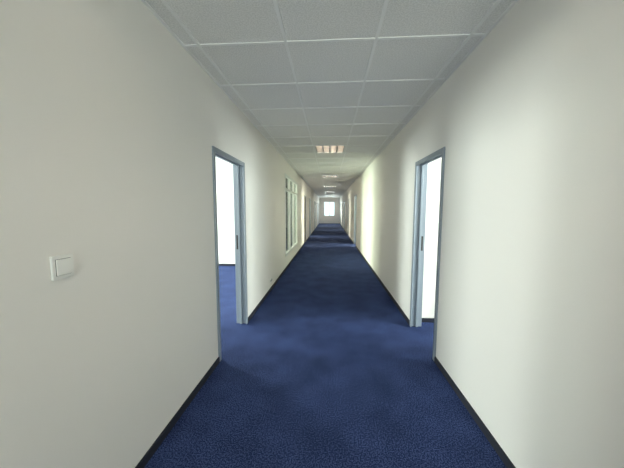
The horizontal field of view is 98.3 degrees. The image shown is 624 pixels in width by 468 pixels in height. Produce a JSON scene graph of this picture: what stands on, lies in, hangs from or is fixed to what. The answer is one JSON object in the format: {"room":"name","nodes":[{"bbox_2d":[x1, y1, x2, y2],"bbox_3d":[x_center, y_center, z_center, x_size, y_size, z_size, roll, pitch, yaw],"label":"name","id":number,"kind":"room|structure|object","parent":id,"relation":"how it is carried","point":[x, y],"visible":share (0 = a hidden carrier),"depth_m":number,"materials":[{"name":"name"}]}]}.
{"room":"office corridor","nodes":[
{"label":"office corridor","id":0,"kind":"room"},
{"bbox_2d":[0,0,318,467],"bbox_3d":[-0.342,-0.955,12.011,0.120,2.645,32.000,0,5,4],"label":"wall","id":1,"kind":"structure","parent":0,"point":[109,127],"depth_m":1.30,"materials":[{"name":"white paint"}]},
{"bbox_2d":[49,253,73,280],"bbox_3d":[-0.989,0.130,1.073,0.014,0.095,0.090,0,5,4],"label":"light switch","id":2,"kind":"object","parent":1,"relation":"attached to","point":[61,266],"visible":1,"depth_m":1.06,"materials":[{"name":"white plastic"}]},
{"bbox_2d":[135,224,318,467],"bbox_3d":[-0.278,0.335,12.126,0.012,0.055,32.000,0,5,4],"label":"baseboard","id":3,"kind":"structure","parent":1,"relation":"attached to","point":[173,421],"depth_m":1.98,"materials":[{"name":"black"}]},
{"bbox_2d":[212,146,247,360],"bbox_3d":[-0.934,0.182,2.979,0.144,2.045,0.915,0,5,4],"label":"frame","id":4,"kind":"object","parent":1,"relation":"attached to","point":[238,166],"visible":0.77,"depth_m":3.35,"materials":[{"name":"grey metal"}]},
{"bbox_2d":[285,173,297,256],"bbox_3d":[-0.595,-0.548,7.637,0.085,2.000,2.400,0,5,4],"label":"frame","id":5,"kind":"object","parent":1,"relation":"attached to","point":[288,190],"visible":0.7,"depth_m":7.27,"materials":[{"name":"white metal"}]},
{"bbox_2d":[286,178,295,251],"bbox_3d":[-0.600,-0.548,7.637,0.006,1.880,2.280,0,5,4],"label":"pane","id":6,"kind":"object","parent":5,"relation":"in","point":[286,178],"visible":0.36,"depth_m":7.76,"materials":[{"name":"clear glass"}]},
{"bbox_2d":[304,197,304,242],"bbox_3d":[-0.341,-0.616,11.715,0.035,2.010,0.898,0,5,4],"label":"leaf","id":7,"kind":"object","parent":1,"relation":"attached to","point":[304,197],"visible":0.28,"depth_m":11.69,"materials":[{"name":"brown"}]},
{"bbox_2d":[304,195,305,241],"bbox_3d":[-0.363,-0.626,11.715,0.144,2.045,0.950,0,5,4],"label":"frame","id":8,"kind":"object","parent":1,"relation":"attached to","point":[304,195],"visible":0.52,"depth_m":12.15,"materials":[{"name":"grey metal"}]},
{"bbox_2d":[309,198,310,235],"bbox_3d":[-0.170,-0.899,14.671,0.144,2.045,0.900,0,5,4],"label":"frame","id":9,"kind":"object","parent":1,"relation":"attached to","point":[309,198],"visible":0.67,"depth_m":14.30,"materials":[{"name":"grey metal"}]},
{"bbox_2d":[216,162,234,263],"bbox_3d":[-3.311,-0.211,3.910,4.750,2.645,6.380,0,5,4],"label":"wall","id":10,"kind":"structure","parent":0,"point":[224,170],"depth_m":6.92,"materials":[{"name":"white paint"}]},
{"bbox_2d":[219,264,234,265],"bbox_3d":[-3.238,1.079,4.025,4.600,0.055,6.180,0,5,4],"label":"baseboard","id":11,"kind":"structure","parent":10,"relation":"attached to","point":[219,264],"depth_m":7.03,"materials":[{"name":"black"}]},
{"bbox_2d":[144,223,506,467],"bbox_3d":[0.344,0.321,13.140,11.400,0.100,34.300,0,5,4],"label":"floor","id":12,"kind":"structure","parent":0,"point":[327,371],"depth_m":2.20,"materials":[{"name":"blue carpet"}]},
{"bbox_2d":[319,198,339,222],"bbox_3d":[1.810,-2.422,27.912,2.343,2.645,0.150,0,5,4],"label":"wall","id":13,"kind":"structure","parent":0,"point":[322,219],"depth_m":27.85,"materials":[{"name":"white paint"}]},
{"bbox_2d":[146,0,513,196],"bbox_3d":[0.770,-2.270,11.816,2.103,0.015,32.000,0,5,4],"label":"ceiling","id":14,"kind":"structure","parent":0,"point":[208,21],"depth_m":2.12,"materials":[{"name":"tile"}]},
{"bbox_2d":[321,175,337,176],"bbox_3d":[0.636,-2.108,9.629,0.601,0.104,0.601,0,5,4],"label":"ceiling light","id":15,"kind":"object","parent":14,"relation":"in","point":[321,175],"depth_m":9.56,"materials":[{"name":"white plastic"}]},
{"bbox_2d":[141,0,518,197],"bbox_3d":[0.770,-2.260,11.817,2.103,0.006,32.000,0,5,4],"label":"grid","id":16,"kind":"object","parent":14,"relation":"attached to","point":[376,38],"depth_m":2.20,"materials":[{"name":"white metal"}]},
{"bbox_2d":[314,146,345,152],"bbox_3d":[0.352,-1.706,5.281,0.601,0.104,0.601,0,5,4],"label":"ceiling light","id":17,"kind":"object","parent":14,"relation":"in","point":[318,149],"depth_m":5.31,"materials":[{"name":"white plastic"}]},
{"bbox_2d":[422,158,440,317],"bbox_3d":[3.124,0.047,1.275,3.750,2.645,4.330,0,5,4],"label":"wall","id":18,"kind":"structure","parent":0,"point":[434,168],"depth_m":3.46,"materials":[{"name":"white paint"}]},
{"bbox_2d":[422,318,433,321],"bbox_3d":[3.047,1.336,1.399,3.600,0.055,4.130,0,5,4],"label":"baseboard","id":19,"kind":"structure","parent":18,"relation":"attached to","point":[423,319],"depth_m":3.55,"materials":[{"name":"black"}]},
{"bbox_2d":[340,0,623,467],"bbox_3d":[1.877,-0.937,11.867,0.120,2.645,32.000,0,5,4],"label":"wall","id":20,"kind":"structure","parent":0,"point":[529,125],"depth_m":1.41,"materials":[{"name":"white paint"}]},
{"bbox_2d":[354,194,356,246],"bbox_3d":[1.815,-0.551,10.951,0.144,2.045,0.900,0,5,4],"label":"frame","id":21,"kind":"object","parent":20,"relation":"attached to","point":[355,196],"visible":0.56,"depth_m":11.36,"materials":[{"name":"grey metal"}]},
{"bbox_2d":[409,147,444,360],"bbox_3d":[1.292,0.190,2.943,0.144,2.045,0.828,0,5,4],"label":"frame","id":22,"kind":"object","parent":20,"relation":"attached to","point":[421,166],"visible":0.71,"depth_m":3.28,"materials":[{"name":"grey metal"}]},
{"bbox_2d":[421,236,422,250],"bbox_3d":[1.353,0.117,3.323,0.023,0.180,0.004,0,5,4],"label":"strike plate","id":23,"kind":"object","parent":22,"relation":"attached to","point":[421,236],"visible":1,"depth_m":3.32,"materials":[{"name":"grey metal"}]},
{"bbox_2d":[342,227,515,467],"bbox_3d":[1.808,0.352,11.991,0.012,0.055,32.000,0,5,4],"label":"baseboard","id":24,"kind":"structure","parent":20,"relation":"attached to","point":[479,422],"depth_m":2.00,"materials":[{"name":"black"}]}
]}

